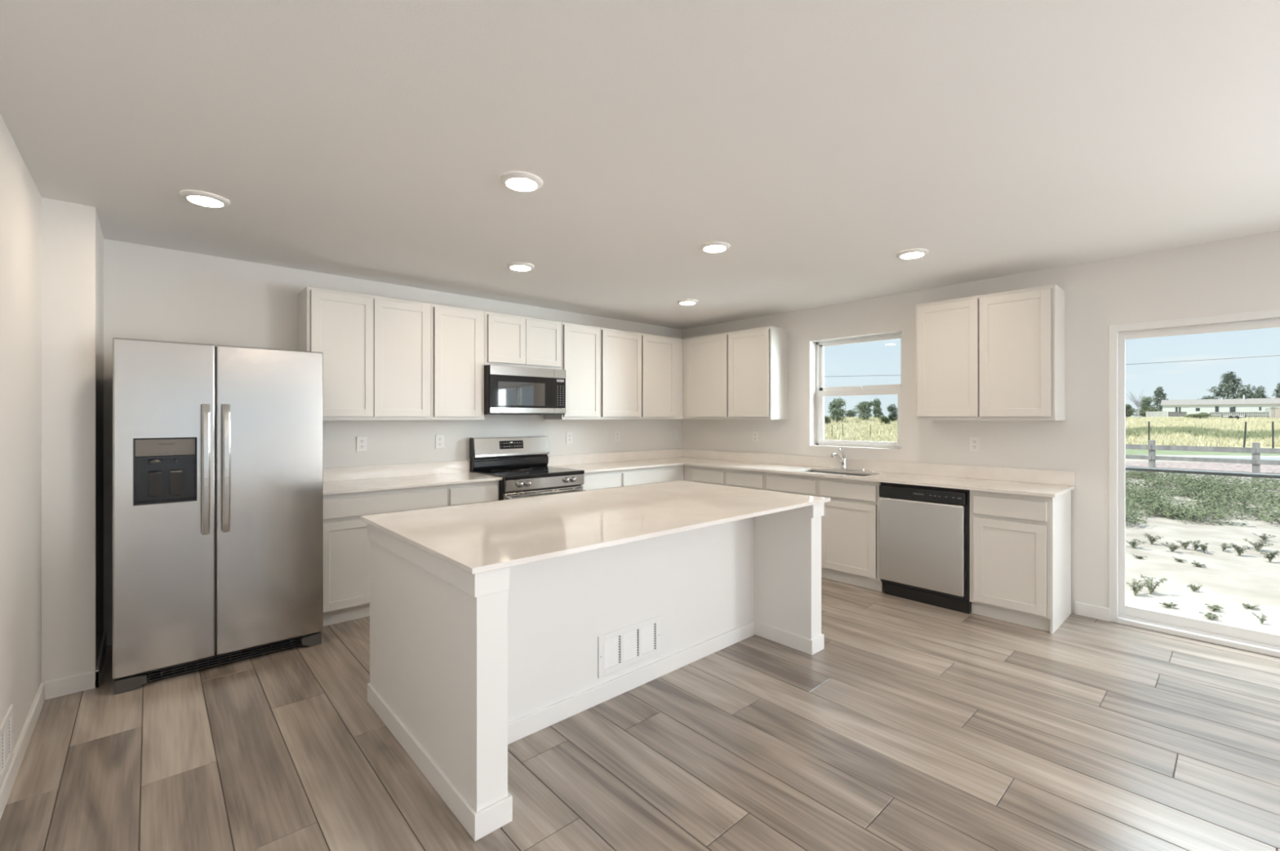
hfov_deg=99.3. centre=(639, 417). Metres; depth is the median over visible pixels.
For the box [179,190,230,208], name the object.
recessed light
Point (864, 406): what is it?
pine tree
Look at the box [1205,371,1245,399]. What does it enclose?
conifer tree
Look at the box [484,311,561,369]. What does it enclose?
upper cabinet
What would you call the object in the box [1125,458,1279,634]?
yard
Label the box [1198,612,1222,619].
plant
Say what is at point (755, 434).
wall outlet
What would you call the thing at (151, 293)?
wall
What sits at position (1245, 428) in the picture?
steel post
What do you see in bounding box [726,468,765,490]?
drawer
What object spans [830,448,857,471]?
kitchen faucet
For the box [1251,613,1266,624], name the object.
plant
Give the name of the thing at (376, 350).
upper cabinet
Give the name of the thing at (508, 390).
microwave oven
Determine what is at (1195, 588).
plant
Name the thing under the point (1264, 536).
plant
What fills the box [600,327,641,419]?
upper cabinet
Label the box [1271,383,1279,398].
conifer tree
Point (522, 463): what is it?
range
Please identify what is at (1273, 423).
steel post
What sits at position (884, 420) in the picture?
tree
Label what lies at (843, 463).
faucet
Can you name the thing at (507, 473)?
cooktop
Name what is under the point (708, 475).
drawer
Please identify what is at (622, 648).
return air grille
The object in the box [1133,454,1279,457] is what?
road edge
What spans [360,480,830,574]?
island countertop
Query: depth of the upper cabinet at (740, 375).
5.59 m
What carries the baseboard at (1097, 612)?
attached to the wall at (1237, 275)
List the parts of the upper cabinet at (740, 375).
door, door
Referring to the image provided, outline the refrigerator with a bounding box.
[112,337,323,694]
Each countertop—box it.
[323,460,502,495]
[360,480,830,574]
[547,448,1075,497]
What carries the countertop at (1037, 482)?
on the base cabinet at (608, 479)
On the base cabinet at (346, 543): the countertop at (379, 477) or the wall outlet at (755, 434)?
the countertop at (379, 477)
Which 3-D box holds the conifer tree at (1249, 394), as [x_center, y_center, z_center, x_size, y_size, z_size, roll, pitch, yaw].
[143.220,-3.914,128.050,5.551,7.882,5.285,0,0,-42]
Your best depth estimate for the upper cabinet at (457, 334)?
4.39 m
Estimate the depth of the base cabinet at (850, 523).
4.44 m
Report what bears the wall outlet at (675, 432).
attached to the wall at (151, 293)
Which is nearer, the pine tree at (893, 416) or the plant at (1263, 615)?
the plant at (1263, 615)
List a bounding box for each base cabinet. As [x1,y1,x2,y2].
[323,484,447,626]
[580,470,621,491]
[765,471,884,591]
[969,489,1071,634]
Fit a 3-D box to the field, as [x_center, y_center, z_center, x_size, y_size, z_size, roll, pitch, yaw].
[50.005,0.949,73.244,259.830,2.145,245.068,0,0,-42]
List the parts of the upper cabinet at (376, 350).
door, door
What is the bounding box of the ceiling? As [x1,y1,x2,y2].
[0,0,1279,329]
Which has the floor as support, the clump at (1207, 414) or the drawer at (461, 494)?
the drawer at (461, 494)
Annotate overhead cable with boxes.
[823,355,1273,377]
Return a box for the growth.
[1125,425,1279,439]
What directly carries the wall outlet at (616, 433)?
attached to the wall at (151, 293)
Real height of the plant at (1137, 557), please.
0.069 m
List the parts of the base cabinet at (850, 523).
drawer, drawer, door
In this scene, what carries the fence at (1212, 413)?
on the field
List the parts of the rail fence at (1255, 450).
rail, rail, rail, post, rail, rail, rail, post, rail, rail, rail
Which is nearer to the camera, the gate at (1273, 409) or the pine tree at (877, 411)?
the gate at (1273, 409)
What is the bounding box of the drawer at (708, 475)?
[684,465,726,485]
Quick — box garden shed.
[1270,405,1279,419]
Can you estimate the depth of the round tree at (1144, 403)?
135.39 m
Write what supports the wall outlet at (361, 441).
attached to the wall at (151, 293)
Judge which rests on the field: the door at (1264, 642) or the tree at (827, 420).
the tree at (827, 420)
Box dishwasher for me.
[879,482,971,613]
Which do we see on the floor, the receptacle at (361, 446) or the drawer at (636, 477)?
the drawer at (636, 477)
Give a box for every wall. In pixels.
[0,113,103,751]
[103,239,681,645]
[681,231,1279,613]
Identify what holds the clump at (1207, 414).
on the field
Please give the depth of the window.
5.15 m
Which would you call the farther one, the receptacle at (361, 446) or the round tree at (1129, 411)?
the round tree at (1129, 411)
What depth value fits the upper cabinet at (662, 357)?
5.94 m
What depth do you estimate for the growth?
53.76 m
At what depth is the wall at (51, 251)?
2.65 m
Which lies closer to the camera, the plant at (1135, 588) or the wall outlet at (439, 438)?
the wall outlet at (439, 438)
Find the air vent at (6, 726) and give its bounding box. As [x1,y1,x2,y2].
[0,704,13,788]
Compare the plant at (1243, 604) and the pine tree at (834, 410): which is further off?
the pine tree at (834, 410)
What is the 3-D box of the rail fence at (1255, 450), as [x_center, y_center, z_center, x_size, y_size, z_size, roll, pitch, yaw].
[19.108,1.429,18.499,0.180,1.225,17.383,0,0,-42]
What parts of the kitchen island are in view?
frieze trim, island baseboard, frieze trim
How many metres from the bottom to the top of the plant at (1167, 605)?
0.067 m
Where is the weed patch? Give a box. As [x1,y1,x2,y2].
[1125,466,1279,526]
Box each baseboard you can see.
[0,631,106,820]
[1075,601,1110,622]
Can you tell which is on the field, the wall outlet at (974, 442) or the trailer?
the trailer
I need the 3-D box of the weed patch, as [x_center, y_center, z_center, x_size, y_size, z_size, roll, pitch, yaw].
[14.518,1.821,13.144,13.149,0.505,11.764,0,0,-42]
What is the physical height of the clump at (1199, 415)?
1.313 m
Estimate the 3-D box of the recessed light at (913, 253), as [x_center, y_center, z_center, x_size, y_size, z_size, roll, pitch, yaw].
[1.769,-1.058,3.535,0.192,0.020,0.192,0,0,-42]
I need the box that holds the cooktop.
[472,466,584,480]
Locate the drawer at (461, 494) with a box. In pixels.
[447,480,498,506]
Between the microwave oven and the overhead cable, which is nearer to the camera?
the microwave oven
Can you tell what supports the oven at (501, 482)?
in the range at (522, 463)
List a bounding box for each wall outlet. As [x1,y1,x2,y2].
[356,436,366,452]
[435,435,444,448]
[566,432,572,444]
[614,431,619,441]
[673,430,677,439]
[752,431,758,442]
[969,436,979,452]
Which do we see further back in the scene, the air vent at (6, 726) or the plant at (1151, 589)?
the plant at (1151, 589)
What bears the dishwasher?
on the floor
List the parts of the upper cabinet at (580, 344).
door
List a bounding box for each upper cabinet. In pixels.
[297,286,431,420]
[431,303,484,420]
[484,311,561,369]
[544,322,599,419]
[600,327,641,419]
[640,333,683,419]
[683,326,788,419]
[915,284,1065,420]
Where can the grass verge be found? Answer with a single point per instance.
(1128, 451)
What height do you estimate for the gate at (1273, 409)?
1.950 m
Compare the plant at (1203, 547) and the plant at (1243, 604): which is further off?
the plant at (1203, 547)
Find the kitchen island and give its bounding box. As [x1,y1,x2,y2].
[360,480,830,841]
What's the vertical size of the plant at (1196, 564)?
0.079 m
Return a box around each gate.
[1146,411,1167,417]
[1265,408,1275,418]
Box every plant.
[1126,539,1146,548]
[1126,578,1151,595]
[1131,554,1146,559]
[1140,573,1166,595]
[1142,533,1164,545]
[1159,602,1177,608]
[1161,542,1188,551]
[1172,556,1187,562]
[1173,540,1193,549]
[1186,583,1202,591]
[1191,540,1208,551]
[1191,560,1205,567]
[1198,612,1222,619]
[1200,544,1207,553]
[1203,604,1223,611]
[1219,542,1232,551]
[1227,542,1253,556]
[1241,603,1259,609]
[1243,538,1274,551]
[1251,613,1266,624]
[1253,533,1276,541]
[1256,550,1279,562]
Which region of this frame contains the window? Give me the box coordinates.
[816,333,901,448]
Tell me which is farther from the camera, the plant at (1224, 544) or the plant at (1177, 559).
the plant at (1224, 544)
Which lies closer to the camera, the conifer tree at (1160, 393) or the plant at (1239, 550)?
the plant at (1239, 550)
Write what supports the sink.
in the countertop at (1037, 482)
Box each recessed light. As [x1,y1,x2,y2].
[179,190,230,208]
[499,171,542,191]
[506,262,533,271]
[677,299,697,305]
[699,241,730,253]
[895,248,928,258]
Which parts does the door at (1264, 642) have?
sill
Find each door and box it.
[215,345,323,655]
[1108,309,1279,657]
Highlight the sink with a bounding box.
[803,470,871,476]
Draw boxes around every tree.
[824,416,832,424]
[827,397,846,422]
[845,409,857,417]
[852,401,875,420]
[871,398,884,418]
[878,416,890,424]
[886,404,897,421]
[1125,404,1137,417]
[1126,391,1143,417]
[1131,407,1157,417]
[1138,396,1152,412]
[1146,386,1168,415]
[1196,395,1216,399]
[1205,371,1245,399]
[1235,384,1261,399]
[1254,386,1270,398]
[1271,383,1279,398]
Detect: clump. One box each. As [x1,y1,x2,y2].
[1183,413,1206,418]
[1200,412,1212,417]
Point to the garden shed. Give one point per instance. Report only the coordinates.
(1277, 410)
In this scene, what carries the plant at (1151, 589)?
on the yard at (1228, 580)
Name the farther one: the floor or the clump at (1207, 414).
the clump at (1207, 414)
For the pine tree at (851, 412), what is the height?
1.701 m
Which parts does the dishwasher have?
control panel, toe panel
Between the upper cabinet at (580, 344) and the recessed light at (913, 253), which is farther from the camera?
the upper cabinet at (580, 344)
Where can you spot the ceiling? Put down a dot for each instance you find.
(824, 142)
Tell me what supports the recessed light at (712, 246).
in the ceiling
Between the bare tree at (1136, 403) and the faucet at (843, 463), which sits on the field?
the bare tree at (1136, 403)
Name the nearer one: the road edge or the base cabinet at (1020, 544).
the base cabinet at (1020, 544)
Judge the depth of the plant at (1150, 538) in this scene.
8.69 m
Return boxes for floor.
[0,577,1279,850]
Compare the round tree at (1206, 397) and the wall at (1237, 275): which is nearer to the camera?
the wall at (1237, 275)
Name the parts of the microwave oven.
control panel, steel trim, steel trim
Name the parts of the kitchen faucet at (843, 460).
spout, lever, deck plate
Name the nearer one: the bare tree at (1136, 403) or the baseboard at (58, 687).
the baseboard at (58, 687)
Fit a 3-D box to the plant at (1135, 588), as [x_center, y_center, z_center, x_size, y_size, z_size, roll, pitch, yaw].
[5.700,1.944,6.208,0.276,0.192,0.155,0,0,-8]
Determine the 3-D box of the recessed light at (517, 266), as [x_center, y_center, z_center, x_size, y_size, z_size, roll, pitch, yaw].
[-0.844,-1.058,3.835,0.192,0.020,0.192,0,0,-42]
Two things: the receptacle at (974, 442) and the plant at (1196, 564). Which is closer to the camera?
the receptacle at (974, 442)
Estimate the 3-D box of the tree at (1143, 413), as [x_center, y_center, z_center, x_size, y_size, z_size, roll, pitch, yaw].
[114.064,-1.034,123.007,4.374,2.408,4.866,0,0,-42]
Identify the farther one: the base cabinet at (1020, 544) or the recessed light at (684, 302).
the recessed light at (684, 302)
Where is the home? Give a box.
[1160,395,1279,417]
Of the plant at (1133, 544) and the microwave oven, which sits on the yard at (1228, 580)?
the plant at (1133, 544)
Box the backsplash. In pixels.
[323,460,469,482]
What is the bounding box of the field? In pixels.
[824,417,1279,448]
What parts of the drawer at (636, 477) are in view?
drawer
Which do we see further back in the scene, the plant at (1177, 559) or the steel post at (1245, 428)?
the steel post at (1245, 428)
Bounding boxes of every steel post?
[1148,422,1150,440]
[1243,422,1246,447]
[1271,422,1274,448]
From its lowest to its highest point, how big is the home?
5.050 m
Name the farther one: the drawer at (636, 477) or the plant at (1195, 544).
the plant at (1195, 544)
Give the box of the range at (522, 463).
[469,435,586,500]
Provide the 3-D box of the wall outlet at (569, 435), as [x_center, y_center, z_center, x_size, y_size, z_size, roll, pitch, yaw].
[-0.714,0.207,5.494,0.072,0.116,0.008,0,0,-42]
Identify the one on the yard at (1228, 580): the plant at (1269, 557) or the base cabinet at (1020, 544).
the plant at (1269, 557)
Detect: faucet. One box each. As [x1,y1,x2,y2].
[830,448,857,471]
[840,458,847,469]
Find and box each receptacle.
[359,444,364,448]
[972,440,977,444]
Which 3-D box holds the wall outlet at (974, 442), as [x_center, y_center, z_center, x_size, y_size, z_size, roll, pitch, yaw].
[2.620,0.211,4.255,0.008,0.116,0.072,0,0,-42]
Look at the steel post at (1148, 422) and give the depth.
35.99 m
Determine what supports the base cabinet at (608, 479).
on the floor
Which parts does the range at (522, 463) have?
burner knob, burner knob, oven door, knob panel, oven handle, burner knob, burner knob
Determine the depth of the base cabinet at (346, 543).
3.64 m
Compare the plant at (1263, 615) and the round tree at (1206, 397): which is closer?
the plant at (1263, 615)
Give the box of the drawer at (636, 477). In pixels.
[621,464,684,487]
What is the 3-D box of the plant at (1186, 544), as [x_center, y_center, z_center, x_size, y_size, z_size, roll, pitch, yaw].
[8.380,1.960,8.369,0.104,0.154,0.235,0,0,-38]
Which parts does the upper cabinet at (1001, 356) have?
door, door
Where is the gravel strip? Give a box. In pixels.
[1125,462,1279,473]
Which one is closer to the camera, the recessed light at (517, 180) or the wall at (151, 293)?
the recessed light at (517, 180)
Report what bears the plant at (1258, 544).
on the yard at (1228, 580)
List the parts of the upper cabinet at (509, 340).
door, door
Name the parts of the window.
sash, sash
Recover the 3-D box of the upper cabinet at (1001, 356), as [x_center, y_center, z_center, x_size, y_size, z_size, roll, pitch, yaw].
[2.583,-0.435,4.061,0.320,0.911,0.895,0,0,-42]
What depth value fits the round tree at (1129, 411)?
104.49 m
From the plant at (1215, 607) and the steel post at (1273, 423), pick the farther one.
the steel post at (1273, 423)
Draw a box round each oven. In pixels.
[484,364,565,414]
[498,480,580,500]
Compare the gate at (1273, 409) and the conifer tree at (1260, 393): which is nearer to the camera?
the gate at (1273, 409)
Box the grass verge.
[1125,448,1279,456]
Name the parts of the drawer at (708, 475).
drawer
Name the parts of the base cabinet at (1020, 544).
drawer, door, panel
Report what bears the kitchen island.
on the floor
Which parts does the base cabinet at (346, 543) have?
door, drawer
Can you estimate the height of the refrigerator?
1.765 m
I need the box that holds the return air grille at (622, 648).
[598,615,661,678]
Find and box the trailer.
[1221,413,1246,419]
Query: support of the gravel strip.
on the yard at (1228, 580)
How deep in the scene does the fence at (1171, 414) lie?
112.33 m
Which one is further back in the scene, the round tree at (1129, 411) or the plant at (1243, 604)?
the round tree at (1129, 411)
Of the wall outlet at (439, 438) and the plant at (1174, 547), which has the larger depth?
the plant at (1174, 547)
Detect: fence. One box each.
[1125,440,1279,480]
[1168,412,1186,417]
[1210,412,1269,417]

